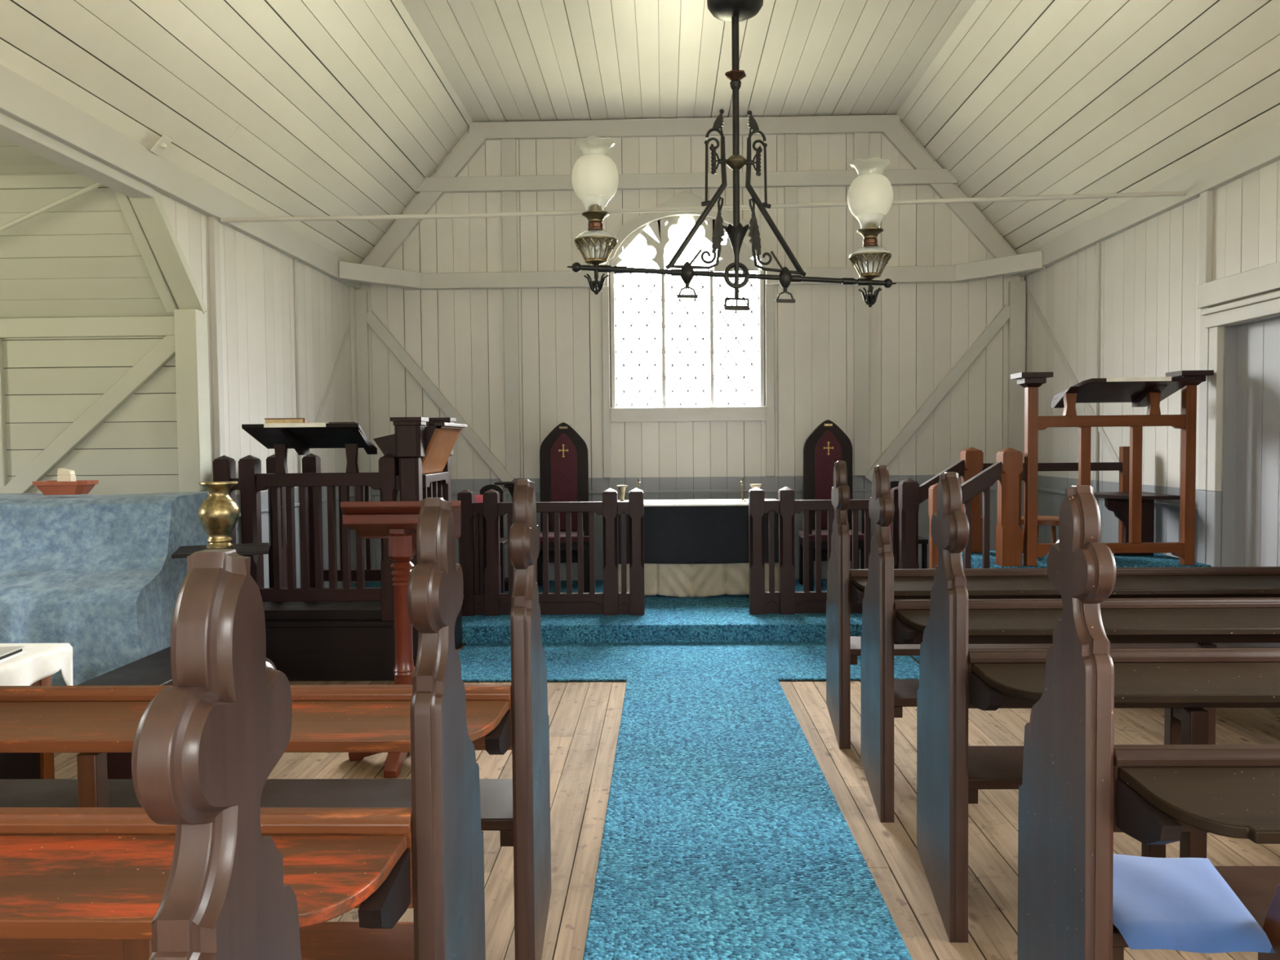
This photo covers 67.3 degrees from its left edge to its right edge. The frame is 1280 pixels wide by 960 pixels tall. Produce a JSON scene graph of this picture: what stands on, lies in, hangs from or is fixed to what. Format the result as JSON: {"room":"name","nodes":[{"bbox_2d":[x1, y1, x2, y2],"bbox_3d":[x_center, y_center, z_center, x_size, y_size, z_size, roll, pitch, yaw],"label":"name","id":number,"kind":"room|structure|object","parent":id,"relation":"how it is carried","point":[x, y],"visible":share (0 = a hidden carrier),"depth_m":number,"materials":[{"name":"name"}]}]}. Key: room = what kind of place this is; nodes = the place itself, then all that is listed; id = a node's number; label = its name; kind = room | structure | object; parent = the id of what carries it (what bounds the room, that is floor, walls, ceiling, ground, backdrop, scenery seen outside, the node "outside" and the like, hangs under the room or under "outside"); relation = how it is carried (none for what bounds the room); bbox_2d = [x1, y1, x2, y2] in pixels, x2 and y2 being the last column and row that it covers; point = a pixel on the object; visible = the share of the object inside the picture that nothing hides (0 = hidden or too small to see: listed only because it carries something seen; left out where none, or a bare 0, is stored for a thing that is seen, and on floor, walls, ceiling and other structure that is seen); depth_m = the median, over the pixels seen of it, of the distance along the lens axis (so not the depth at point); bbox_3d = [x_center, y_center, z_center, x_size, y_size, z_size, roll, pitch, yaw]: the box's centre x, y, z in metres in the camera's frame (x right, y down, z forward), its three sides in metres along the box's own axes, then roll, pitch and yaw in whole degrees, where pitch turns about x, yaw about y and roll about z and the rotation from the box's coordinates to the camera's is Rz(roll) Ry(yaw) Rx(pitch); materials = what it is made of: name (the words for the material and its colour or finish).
{"room":"church","nodes":[
{"label":"church","id":0,"kind":"room"},
{"bbox_2d":[0,137,178,318],"bbox_3d":[-3.855,-1.152,3.366,2.740,0.827,4.287,0,2,1],"label":"wall","id":1,"kind":"structure","parent":0,"point":[80,256],"depth_m":5.05,"materials":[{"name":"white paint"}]},
{"bbox_2d":[2,320,211,494],"bbox_3d":[-3.733,-0.176,5.463,2.660,2.700,0.101,0,2,1],"label":"wall","id":2,"kind":"structure","parent":0,"point":[49,383],"depth_m":5.39,"materials":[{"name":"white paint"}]},
{"bbox_2d":[0,337,7,489],"bbox_3d":[-3.616,-0.331,5.389,0.100,0.923,0.030,0,2,1],"label":"trim","id":3,"kind":"structure","parent":2,"relation":"attached to","point":[3,468],"depth_m":5.38,"materials":[{"name":"green paint"}]},
{"bbox_2d":[0,315,174,338],"bbox_3d":[-3.801,-0.844,5.366,2.540,0.107,0.045,0,2,1],"label":"trim","id":4,"kind":"structure","parent":2,"relation":"attached to","point":[149,326],"depth_m":5.33,"materials":[{"name":"green paint"}]},
{"bbox_2d":[0,335,175,493],"bbox_3d":[-3.086,-0.319,5.369,1.223,1.092,0.040,0,2,1],"label":"trim","id":5,"kind":"structure","parent":2,"relation":"attached to","point":[162,352],"depth_m":5.35,"materials":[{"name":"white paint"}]},
{"bbox_2d":[220,191,1186,222],"bbox_3d":[0.320,-1.525,5.368,5.380,0.089,0.025,0,2,1],"label":"rod","id":6,"kind":"object","parent":2,"relation":"attached to","point":[1174,193],"visible":1,"depth_m":5.36,"materials":[{"name":"paint"}]},
{"bbox_2d":[156,191,356,587],"bbox_3d":[-2.529,-0.221,2.458,0.101,3.000,11.200,0,2,1],"label":"wall","id":7,"kind":"structure","parent":0,"point":[257,279],"depth_m":6.18,"materials":[{"name":"beige paint"}]},
{"bbox_2d":[0,182,102,231],"bbox_3d":[-3.367,-1.199,4.844,1.695,0.508,0.025,0,2,15],"label":"rod","id":8,"kind":"object","parent":7,"relation":"attached to","point":[96,184],"visible":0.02,"depth_m":4.70,"materials":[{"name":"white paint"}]},
{"bbox_2d":[0,112,153,198],"bbox_3d":[-2.518,-1.365,3.049,0.112,0.060,3.470,0,2,1],"label":"trim","id":9,"kind":"structure","parent":7,"relation":"attached to","point":[12,131],"depth_m":4.14,"materials":[{"name":"paint"}]},
{"bbox_2d":[111,189,178,312],"bbox_3d":[-2.588,-1.221,5.018,0.060,0.617,0.569,0,2,1],"label":"trim","id":10,"kind":"structure","parent":7,"relation":"attached to","point":[159,281],"depth_m":5.03,"materials":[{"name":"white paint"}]},
{"bbox_2d":[128,189,206,314],"bbox_3d":[-2.482,-1.222,5.030,0.130,0.631,0.613,0,2,1],"label":"trim","id":11,"kind":"structure","parent":7,"relation":"attached to","point":[151,214],"depth_m":5.03,"materials":[{"name":"green paint"}]},
{"bbox_2d":[0,64,359,288],"bbox_3d":[-2.468,-1.437,2.359,0.050,0.165,11.100,0,2,1],"label":"wall beam","id":12,"kind":"structure","parent":7,"relation":"attached to","point":[21,100],"depth_m":4.59,"materials":[{"name":"paint"}]},
{"bbox_2d":[173,308,211,492],"bbox_3d":[-2.468,-0.415,5.312,0.120,1.035,0.140,0,2,1],"label":"trim","id":13,"kind":"structure","parent":7,"relation":"attached to","point":[191,352],"depth_m":5.25,"materials":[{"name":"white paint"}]},
{"bbox_2d":[208,216,225,458],"bbox_3d":[-2.390,-0.691,5.434,0.035,1.575,0.070,0,2,1],"label":"trim","id":14,"kind":"structure","parent":7,"relation":"attached to","point":[213,222],"depth_m":5.41,"materials":[{"name":"paint"}]},
{"bbox_2d":[293,258,302,473],"bbox_3d":[-2.367,-0.738,6.653,0.020,1.575,0.030,0,2,1],"label":"trim","id":15,"kind":"structure","parent":7,"relation":"attached to","point":[295,260],"depth_m":6.64,"materials":[{"name":"paint"}]},
{"bbox_2d":[309,325,350,448],"bbox_3d":[-2.357,-0.710,7.290,0.008,1.032,1.032,0,2,1],"label":"trim","id":16,"kind":"structure","parent":7,"relation":"attached to","point":[335,366],"depth_m":7.36,"materials":[{"name":"paint"}]},
{"bbox_2d":[349,286,359,471],"bbox_3d":[-2.332,-0.785,7.849,0.030,1.575,0.065,0,2,1],"label":"trim","id":17,"kind":"structure","parent":7,"relation":"attached to","point":[352,290],"depth_m":7.82,"materials":[{"name":"paint"}]},
{"bbox_2d":[0,0,1279,263],"bbox_3d":[0.235,-2.142,2.263,5.722,1.394,11.300,0,2,1],"label":"ceiling","id":18,"kind":"structure","parent":0,"point":[286,108],"depth_m":5.87,"materials":[{"name":"beige paint"}]},
{"bbox_2d":[151,133,173,155],"bbox_3d":[-2.337,-1.639,4.700,0.075,0.084,0.080,0,2,1],"label":"plate","id":19,"kind":"object","parent":18,"relation":"attached to","point":[165,140],"visible":1,"depth_m":4.69,"materials":[{"name":"beige paint"}]},
{"bbox_2d":[567,0,896,311],"bbox_3d":[0.471,-1.818,4.722,1.707,1.957,0.471,-1,2,-16],"label":"chandelier","id":20,"kind":"object","parent":18,"relation":"hanging from","point":[735,11],"depth_m":4.72,"materials":[{"name":"black metal"}]},
{"bbox_2d":[53,644,1279,959],"bbox_3d":[-0.968,1.211,2.424,8.320,0.090,11.100,0,2,1],"label":"floor","id":21,"kind":"structure","parent":0,"point":[584,717],"depth_m":3.19,"materials":[{"name":"brown wood"}]},
{"bbox_2d":[0,675,54,778],"bbox_3d":[-2.301,0.856,2.935,0.835,0.607,0.450,0,2,1],"label":"side table","id":22,"kind":"object","parent":21,"relation":"on","point":[12,765],"visible":0.12,"depth_m":3.03,"materials":[{"name":"orange wood"}]},
{"bbox_2d":[0,643,72,685],"bbox_3d":[-2.293,0.632,2.933,0.874,0.167,0.494,0,2,1],"label":"tablecloth","id":23,"kind":"object","parent":22,"relation":"on","point":[39,661],"visible":0.86,"depth_m":3.01,"materials":[{"name":"white fabric"}]},
{"bbox_2d":[0,645,25,662],"bbox_3d":[-2.078,0.536,2.882,0.330,0.021,0.220,-1,2,-5],"label":"folder","id":24,"kind":"object","parent":23,"relation":"on","point":[6,652],"visible":1,"depth_m":2.95,"materials":[{"name":"paper"}]},
{"bbox_2d":[0,491,208,685],"bbox_3d":[-2.738,0.588,4.548,1.444,1.025,1.058,0,2,1],"label":"cloth","id":25,"kind":"object","parent":21,"relation":"on","point":[97,575],"visible":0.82,"depth_m":4.34,"materials":[{"name":"blue fabric"}]},
{"bbox_2d":[31,480,98,494],"bbox_3d":[-2.781,0.037,4.657,0.268,0.065,0.160,0,2,1],"label":"bowl","id":26,"kind":"object","parent":25,"relation":"on","point":[79,486],"visible":0.99,"depth_m":4.60,"materials":[{"name":"ceramic"}]},
{"bbox_2d":[57,467,75,481],"bbox_3d":[-2.777,-0.001,4.655,0.070,0.113,0.049,0,2,1],"label":"candle","id":27,"kind":"object","parent":26,"relation":"in","point":[64,474],"visible":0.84,"depth_m":4.63,"materials":[{"name":"beige wax"}]},
{"bbox_2d":[76,646,173,778],"bbox_3d":[-1.747,0.903,3.568,0.290,0.452,0.730,0,2,1],"label":"platform","id":28,"kind":"object","parent":21,"relation":"on","point":[155,668],"visible":0.03,"depth_m":3.32,"materials":[{"name":"black wood"}]},
{"bbox_2d":[131,549,302,959],"bbox_3d":[-1.040,0.647,0.757,1.470,1.168,0.524,0,2,1],"label":"pew","id":29,"kind":"object","parent":21,"relation":"on","point":[206,748],"visible":1,"depth_m":0.73,"materials":[{"name":"brown wood"}]},
{"bbox_2d":[171,542,269,559],"bbox_3d":[-1.855,0.703,4.299,0.380,0.798,0.380,-1,2,-21],"label":"stand","id":30,"kind":"object","parent":21,"relation":"on","point":[249,549],"visible":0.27,"depth_m":4.23,"materials":[{"name":"brown wood"}]},
{"bbox_2d":[197,481,239,549],"bbox_3d":[-1.846,0.158,4.217,0.170,0.298,0.170,0,2,1],"label":"brass vase","id":31,"kind":"object","parent":30,"relation":"on","point":[219,514],"visible":0.98,"depth_m":4.17,"materials":[{"name":"gold metal"}]},
{"bbox_2d":[0,497,485,959],"bbox_3d":[-1.022,0.619,1.480,1.470,1.168,0.524,0,2,1],"label":"pew","id":32,"kind":"object","parent":21,"relation":"on","point":[77,883],"visible":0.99,"depth_m":1.41,"materials":[{"name":"brown wood"}]},
{"bbox_2d":[0,479,551,959],"bbox_3d":[-0.989,0.590,2.208,1.500,1.168,0.524,0,2,1],"label":"pew","id":33,"kind":"object","parent":21,"relation":"on","point":[93,722],"visible":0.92,"depth_m":2.15,"materials":[{"name":"brown wood"}]},
{"bbox_2d":[213,417,467,680],"bbox_3d":[-1.692,0.348,5.500,1.330,1.410,0.935,0,2,1],"label":"desk","id":34,"kind":"object","parent":21,"relation":"on","point":[314,632],"visible":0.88,"depth_m":5.11,"materials":[{"name":"brown wood"}]},
{"bbox_2d":[263,422,326,427],"bbox_3d":[-1.795,-0.272,5.102,0.325,0.059,0.196,0,2,1],"label":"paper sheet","id":35,"kind":"object","parent":34,"relation":"on","point":[265,424],"visible":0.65,"depth_m":5.00,"materials":[{"name":"white paper"}]},
{"bbox_2d":[264,417,309,422],"bbox_3d":[-1.865,-0.292,5.106,0.211,0.069,0.146,-1,2,-1],"label":"book","id":36,"kind":"object","parent":35,"relation":"on","point":[269,420],"visible":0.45,"depth_m":5.04,"materials":[{"name":"beige paper"}]},
{"bbox_2d":[340,500,461,777],"bbox_3d":[-0.907,0.591,3.802,0.511,1.043,0.464,0,2,1],"label":"lectern","id":37,"kind":"object","parent":21,"relation":"on","point":[397,522],"visible":0.52,"depth_m":3.75,"materials":[{"name":"red wood"}]},
{"bbox_2d":[457,641,919,959],"bbox_3d":[0.159,1.138,2.701,2.640,0.011,6.515,0,2,1],"label":"carpet","id":38,"kind":"object","parent":21,"relation":"on","point":[726,836],"visible":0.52,"depth_m":3.17,"materials":[{"name":"blue carpet"}]},
{"bbox_2d":[826,460,1279,749],"bbox_3d":[1.845,0.498,3.908,2.080,1.168,0.520,0,2,1],"label":"pew","id":39,"kind":"object","parent":21,"relation":"on","point":[846,586],"visible":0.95,"depth_m":3.86,"materials":[{"name":"brown wood"}]},
{"bbox_2d":[897,369,1213,662],"bbox_3d":[2.296,0.218,5.439,1.491,1.600,0.865,0,2,1],"label":"pulpit","id":40,"kind":"object","parent":21,"relation":"on","point":[1009,469],"visible":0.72,"depth_m":5.12,"materials":[{"name":"red wood"}]},
{"bbox_2d":[1021,515,1058,553],"bbox_3d":[2.368,0.330,5.619,0.330,0.219,0.330,0,2,1],"label":"stool","id":41,"kind":"object","parent":40,"relation":"on","point":[1053,521],"visible":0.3,"depth_m":5.56,"materials":[{"name":"orange wood"}]},
{"bbox_2d":[1093,491,1180,555],"bbox_3d":[2.806,0.258,5.575,0.440,0.354,0.420,0,2,1],"label":"side table","id":42,"kind":"object","parent":40,"relation":"on","point":[1117,503],"visible":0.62,"depth_m":5.54,"materials":[{"name":"red wood"}]},
{"bbox_2d":[1106,377,1171,382],"bbox_3d":[2.581,-0.506,5.069,0.330,0.059,0.204,0,2,1],"label":"paper sheet","id":43,"kind":"object","parent":40,"relation":"on","point":[1108,379],"visible":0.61,"depth_m":4.97,"materials":[{"name":"white paper"}]},
{"bbox_2d":[860,465,1279,822],"bbox_3d":[1.824,0.527,3.153,2.083,1.168,0.520,0,2,1],"label":"pew","id":44,"kind":"object","parent":21,"relation":"on","point":[887,621],"visible":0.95,"depth_m":3.12,"materials":[{"name":"brown wood"}]},
{"bbox_2d":[916,471,1279,942],"bbox_3d":[1.807,0.556,2.398,2.080,1.168,0.520,0,2,1],"label":"pew","id":45,"kind":"object","parent":21,"relation":"on","point":[954,677],"visible":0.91,"depth_m":2.37,"materials":[{"name":"brown wood"}]},
{"bbox_2d":[1017,484,1279,959],"bbox_3d":[1.790,0.586,1.643,2.075,1.168,0.520,0,2,1],"label":"pew","id":46,"kind":"object","parent":21,"relation":"on","point":[1079,788],"visible":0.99,"depth_m":1.63,"materials":[{"name":"brown wood"}]},
{"bbox_2d":[1112,853,1275,953],"bbox_3d":[0.960,0.750,1.734,0.303,0.044,0.345,0,2,1],"label":"seat cushion","id":47,"kind":"object","parent":46,"relation":"on","point":[1186,904],"visible":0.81,"depth_m":1.65,"materials":[{"name":"blue fabric"}]},
{"bbox_2d":[355,114,1025,580],"bbox_3d":[0.193,-1.159,7.908,10.400,4.400,0.101,0,2,1],"label":"wall","id":48,"kind":"structure","parent":0,"point":[918,332],"depth_m":7.85,"materials":[{"name":"beige paint"}]},
{"bbox_2d":[355,289,371,472],"bbox_3d":[-2.278,-0.778,7.911,0.097,1.555,0.050,0,2,1],"label":"trim","id":49,"kind":"structure","parent":48,"relation":"attached to","point":[362,295],"depth_m":7.88,"materials":[{"name":"paint"}]},
{"bbox_2d":[335,261,422,288],"bbox_3d":[-2.064,-1.620,7.632,0.711,0.145,0.090,-2,3,-40],"label":"trim","id":50,"kind":"structure","parent":48,"relation":"attached to","point":[350,272],"depth_m":7.58,"materials":[{"name":"paint"}]},
{"bbox_2d":[361,132,486,266],"bbox_3d":[-1.784,-2.240,7.844,1.103,1.258,0.045,0,2,1],"label":"trim","id":51,"kind":"structure","parent":48,"relation":"attached to","point":[467,148],"depth_m":7.82,"materials":[{"name":"paint"}]},
{"bbox_2d":[366,310,514,481],"bbox_3d":[-1.654,-0.671,7.902,1.224,1.453,0.044,0,2,1],"label":"trim","id":52,"kind":"structure","parent":48,"relation":"attached to","point":[373,321],"depth_m":7.88,"materials":[{"name":"paint"}]},
{"bbox_2d":[402,271,608,290],"bbox_3d":[-1.096,-1.627,7.835,1.675,0.125,0.075,0,2,1],"label":"trim","id":53,"kind":"structure","parent":48,"relation":"attached to","point":[547,279],"depth_m":7.80,"materials":[{"name":"paint"}]},
{"bbox_2d":[501,138,516,176],"bbox_3d":[-1.067,-2.617,7.819,0.120,0.305,0.030,0,2,1],"label":"trim","id":54,"kind":"structure","parent":48,"relation":"attached to","point":[508,161],"depth_m":7.80,"materials":[{"name":"paint"}]},
{"bbox_2d":[502,191,517,271],"bbox_3d":[-1.062,-2.020,7.842,0.120,0.660,0.030,0,2,1],"label":"trim","id":55,"kind":"structure","parent":48,"relation":"attached to","point":[509,224],"depth_m":7.83,"materials":[{"name":"paint"}]},
{"bbox_2d":[502,288,520,478],"bbox_3d":[-1.050,-0.788,7.889,0.120,1.555,0.030,0,2,1],"label":"trim","id":56,"kind":"structure","parent":48,"relation":"attached to","point":[511,331],"depth_m":7.88,"materials":[{"name":"paint"}]},
{"bbox_2d":[601,259,611,477],"bbox_3d":[-0.277,-0.910,7.865,0.060,1.785,0.030,0,2,1],"label":"trim","id":57,"kind":"structure","parent":48,"relation":"attached to","point":[605,291],"depth_m":7.85,"materials":[{"name":"paint"}]},
{"bbox_2d":[469,114,899,140],"bbox_3d":[0.350,-2.848,7.766,3.470,0.133,0.045,0,2,1],"label":"ceiling beam","id":58,"kind":"structure","parent":48,"relation":"attached to","point":[846,124],"depth_m":7.75,"materials":[{"name":"paint"}]},
{"bbox_2d":[371,487,997,495],"bbox_3d":[0.398,0.094,7.892,5.470,0.023,0.020,0,2,1],"label":"trim","id":59,"kind":"structure","parent":48,"relation":"attached to","point":[991,488],"depth_m":7.88,"materials":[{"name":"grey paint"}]},
{"bbox_2d":[413,168,956,193],"bbox_3d":[0.349,-2.419,7.778,4.380,0.115,0.055,0,2,1],"label":"trim","id":60,"kind":"structure","parent":48,"relation":"attached to","point":[907,176],"depth_m":7.75,"materials":[{"name":"paint"}]},
{"bbox_2d":[608,214,767,408],"bbox_3d":[0.385,-1.379,7.880,1.290,1.608,0.130,0,2,1],"label":"window","id":61,"kind":"structure","parent":48,"relation":"in","point":[659,228],"depth_m":7.87,"materials":[{"name":"paint"}]},
{"bbox_2d":[609,406,766,422],"bbox_3d":[0.392,-0.536,7.853,1.270,0.115,0.050,0,2,1],"label":"trim","id":62,"kind":"structure","parent":48,"relation":"attached to","point":[723,413],"depth_m":7.83,"materials":[{"name":"paint"}]},
{"bbox_2d":[607,190,768,260],"bbox_3d":[0.377,-2.060,7.799,1.347,0.563,0.040,0,2,1],"label":"trim","id":63,"kind":"structure","parent":48,"relation":"attached to","point":[686,198],"depth_m":7.78,"materials":[{"name":"paint"}]},
{"bbox_2d":[724,134,733,172],"bbox_3d":[0.707,-2.632,7.774,0.090,0.305,0.028,0,2,1],"label":"trim","id":64,"kind":"structure","parent":48,"relation":"attached to","point":[728,138],"depth_m":7.76,"materials":[{"name":"paint"}]},
{"bbox_2d":[764,256,774,476],"bbox_3d":[1.058,-0.921,7.831,0.070,1.785,0.030,0,2,1],"label":"trim","id":65,"kind":"structure","parent":48,"relation":"attached to","point":[769,289],"depth_m":7.82,"materials":[{"name":"paint"}]},
{"bbox_2d":[784,133,796,171],"bbox_3d":[1.219,-2.637,7.761,0.095,0.305,0.028,0,2,1],"label":"trim","id":66,"kind":"structure","parent":48,"relation":"attached to","point":[790,140],"depth_m":7.75,"materials":[{"name":"paint"}]},
{"bbox_2d":[784,186,797,267],"bbox_3d":[1.222,-2.040,7.784,0.100,0.660,0.028,0,2,1],"label":"trim","id":67,"kind":"structure","parent":48,"relation":"attached to","point":[790,193],"depth_m":7.77,"materials":[{"name":"paint"}]},
{"bbox_2d":[853,132,869,170],"bbox_3d":[1.783,-2.641,7.745,0.122,0.305,0.030,0,2,1],"label":"trim","id":68,"kind":"structure","parent":48,"relation":"attached to","point":[860,140],"depth_m":7.73,"materials":[{"name":"paint"}]},
{"bbox_2d":[853,284,869,475],"bbox_3d":[1.801,-0.813,7.816,0.122,1.555,0.030,0,2,1],"label":"trim","id":69,"kind":"structure","parent":48,"relation":"attached to","point":[861,310],"depth_m":7.80,"materials":[{"name":"paint"}]},
{"bbox_2d":[853,216,869,266],"bbox_3d":[1.789,-2.044,7.769,0.122,0.660,0.030,0,2,1],"label":"trim","id":70,"kind":"structure","parent":48,"relation":"attached to","point":[858,238],"depth_m":7.76,"materials":[{"name":"paint"}]},
{"bbox_2d":[765,265,968,284],"bbox_3d":[1.833,-1.652,7.760,1.625,0.125,0.075,0,2,1],"label":"trim","id":71,"kind":"structure","parent":48,"relation":"attached to","point":[898,274],"depth_m":7.72,"materials":[{"name":"paint"}]},
{"bbox_2d":[863,304,1009,482],"bbox_3d":[2.425,-0.696,7.798,1.204,1.433,0.044,0,2,1],"label":"trim","id":72,"kind":"structure","parent":48,"relation":"attached to","point":[1003,315],"depth_m":7.78,"materials":[{"name":"paint"}]},
{"bbox_2d":[882,124,1017,275],"bbox_3d":[2.515,-2.277,7.734,1.141,1.260,0.045,0,2,1],"label":"trim","id":73,"kind":"structure","parent":48,"relation":"attached to","point":[900,140],"depth_m":7.71,"materials":[{"name":"paint"}]},
{"bbox_2d":[955,250,1045,280],"bbox_3d":[2.810,-1.667,7.532,0.689,0.155,0.090,1,3,39],"label":"trim","id":74,"kind":"structure","parent":48,"relation":"attached to","point":[1032,261],"depth_m":7.49,"materials":[{"name":"paint"}]},
{"bbox_2d":[1007,280,1026,462],"bbox_3d":[3.046,-0.823,7.774,0.125,1.555,0.050,0,2,1],"label":"trim","id":75,"kind":"structure","parent":48,"relation":"attached to","point":[1016,289],"depth_m":7.75,"materials":[{"name":"paint"}]},
{"bbox_2d":[1025,160,1279,566],"bbox_3d":[3.038,-0.219,2.317,0.101,2.900,11.200,0,2,1],"label":"wall","id":76,"kind":"structure","parent":0,"point":[1149,317],"depth_m":5.88,"materials":[{"name":"beige paint"}]},
{"bbox_2d":[1026,290,1119,462],"bbox_3d":[3.097,-0.747,6.890,0.010,1.475,1.709,0,2,1],"label":"trim","id":77,"kind":"structure","parent":76,"relation":"attached to","point":[1088,406],"depth_m":6.97,"materials":[{"name":"paint"}]},
{"bbox_2d":[1094,242,1100,480],"bbox_3d":[3.080,-0.798,6.471,0.020,1.605,0.025,0,2,1],"label":"trim","id":78,"kind":"structure","parent":76,"relation":"attached to","point":[1098,244],"depth_m":6.46,"materials":[{"name":"paint"}]},
{"bbox_2d":[1037,487,1197,511],"bbox_3d":[3.090,0.111,6.543,0.020,0.023,2.580,0,2,1],"label":"trim","id":79,"kind":"structure","parent":76,"relation":"attached to","point":[1156,504],"depth_m":5.69,"materials":[{"name":"blue paint"}]},
{"bbox_2d":[1019,121,1279,276],"bbox_3d":[2.950,-1.505,2.219,0.050,0.160,11.100,0,2,1],"label":"wall beam","id":80,"kind":"structure","parent":76,"relation":"attached to","point":[1261,149],"depth_m":5.40,"materials":[{"name":"paint"}]},
{"bbox_2d":[1197,489,1207,564],"bbox_3d":[3.054,0.537,5.209,0.030,0.963,0.080,0,2,1],"label":"trim","id":81,"kind":"structure","parent":76,"relation":"attached to","point":[1202,501],"depth_m":5.19,"materials":[{"name":"blue paint"}]},
{"bbox_2d":[1198,306,1212,490],"bbox_3d":[3.045,-0.434,5.172,0.030,0.980,0.080,0,2,1],"label":"trim","id":82,"kind":"structure","parent":76,"relation":"attached to","point":[1204,332],"depth_m":5.17,"materials":[{"name":"paint"}]},
{"bbox_2d":[1199,191,1213,284],"bbox_3d":[3.034,-1.297,5.153,0.035,0.505,0.070,0,2,1],"label":"trim","id":83,"kind":"structure","parent":76,"relation":"attached to","point":[1206,223],"depth_m":5.13,"materials":[{"name":"paint"}]},
{"bbox_2d":[1205,490,1221,566],"bbox_3d":[3.049,0.541,5.115,0.035,0.963,0.080,0,2,1],"label":"trim","id":84,"kind":"structure","parent":76,"relation":"attached to","point":[1213,499],"depth_m":5.07,"materials":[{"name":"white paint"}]},
{"bbox_2d":[1207,326,1223,491],"bbox_3d":[3.041,-0.373,5.079,0.035,0.865,0.080,0,2,1],"label":"trim","id":85,"kind":"structure","parent":76,"relation":"attached to","point":[1216,333],"depth_m":5.05,"materials":[{"name":"paint"}]},
{"bbox_2d":[1196,261,1279,308],"bbox_3d":[2.997,-0.935,3.842,0.050,0.125,2.700,0,2,1],"label":"trim","id":86,"kind":"structure","parent":76,"relation":"attached to","point":[1264,279],"depth_m":4.80,"materials":[{"name":"paint"}]},
{"bbox_2d":[1200,290,1279,328],"bbox_3d":[3.015,-0.815,4.419,0.045,0.070,1.405,0,2,1],"label":"trim","id":87,"kind":"structure","parent":76,"relation":"attached to","point":[1268,308],"depth_m":4.78,"materials":[{"name":"paint"}]},
{"bbox_2d":[1221,314,1279,566],"bbox_3d":[3.093,0.122,4.476,0.118,1.850,1.190,0,2,1],"label":"door","id":88,"kind":"structure","parent":76,"relation":"in","point":[1251,459],"depth_m":4.90,"materials":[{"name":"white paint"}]},
{"bbox_3d":[0.381,0.924,6.948,5.470,0.108,1.969,0,2,1],"label":"floor","id":89,"kind":"structure","parent":0,"visible":0},
{"bbox_2d":[351,578,862,643],"bbox_3d":[0.380,0.913,6.924,5.430,0.109,1.959,0,2,1],"label":"carpet","id":90,"kind":"object","parent":89,"relation":"on","point":[725,618],"visible":0.28,"depth_m":5.98,"materials":[{"name":"blue carpet"}]},
{"bbox_2d":[479,484,507,592],"bbox_3d":[-1.081,0.456,6.842,0.280,0.835,0.380,0,2,1],"label":"chair","id":91,"kind":"object","parent":90,"relation":"on","point":[504,540],"visible":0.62,"depth_m":6.99,"materials":[{"name":"brown wood"}]},
{"bbox_2d":[457,488,644,616],"bbox_3d":[-0.582,0.472,6.340,1.218,0.833,0.095,0,2,1],"label":"altar rail","id":92,"kind":"object","parent":90,"relation":"on","point":[479,540],"visible":0.91,"depth_m":6.31,"materials":[{"name":"red wood"}]},
{"bbox_2d":[537,422,589,592],"bbox_3d":[-0.608,0.198,7.461,0.480,1.295,0.460,0,2,1],"label":"chair","id":93,"kind":"object","parent":90,"relation":"on","point":[563,453],"visible":0.58,"depth_m":7.63,"materials":[{"name":"brown wood"}]},
{"bbox_2d":[748,485,898,614],"bbox_3d":[1.230,0.457,6.293,1.025,0.833,0.095,0,2,1],"label":"altar rail","id":94,"kind":"object","parent":90,"relation":"on","point":[788,601],"visible":0.67,"depth_m":6.26,"materials":[{"name":"red wood"}]},
{"bbox_2d":[798,419,864,591],"bbox_3d":[1.484,0.180,7.407,0.480,1.295,0.460,0,2,1],"label":"chair","id":95,"kind":"object","parent":90,"relation":"on","point":[828,444],"visible":0.53,"depth_m":7.58,"materials":[{"name":"brown wood"}]},
{"bbox_2d":[889,480,928,568],"bbox_3d":[1.838,0.431,6.768,0.280,0.835,0.380,0,2,1],"label":"chair","id":96,"kind":"object","parent":90,"relation":"on","point":[923,541],"visible":0.21,"depth_m":6.59,"materials":[{"name":"brown wood"}]},
{"bbox_3d":[0.390,0.506,7.228,1.280,0.678,0.480,0,2,1],"label":"altar table","id":97,"kind":"object","parent":90,"relation":"on","visible":0},
{"bbox_2d":[617,498,777,506],"bbox_3d":[0.386,0.169,7.188,1.300,0.018,0.513,0,2,1],"label":"linens","id":98,"kind":"object","parent":97,"relation":"on","point":[711,502],"visible":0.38,"depth_m":7.03,"materials":[{"name":"white fabric"}]},
{"bbox_2d":[617,562,778,597],"bbox_3d":[0.383,0.515,6.979,1.291,0.673,0.046,0,2,1],"label":"altar cloth","id":99,"kind":"object","parent":97,"relation":"hanging from","point":[691,580],"visible":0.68,"depth_m":6.98,"materials":[{"name":"beige fabric"}]},
{"bbox_2d":[617,505,778,564],"bbox_3d":[0.387,0.383,7.149,1.296,0.434,0.407,0,2,1],"label":"altar cloth","id":100,"kind":"object","parent":97,"relation":"on","point":[673,535],"visible":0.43,"depth_m":6.95,"materials":[{"name":"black fabric"}]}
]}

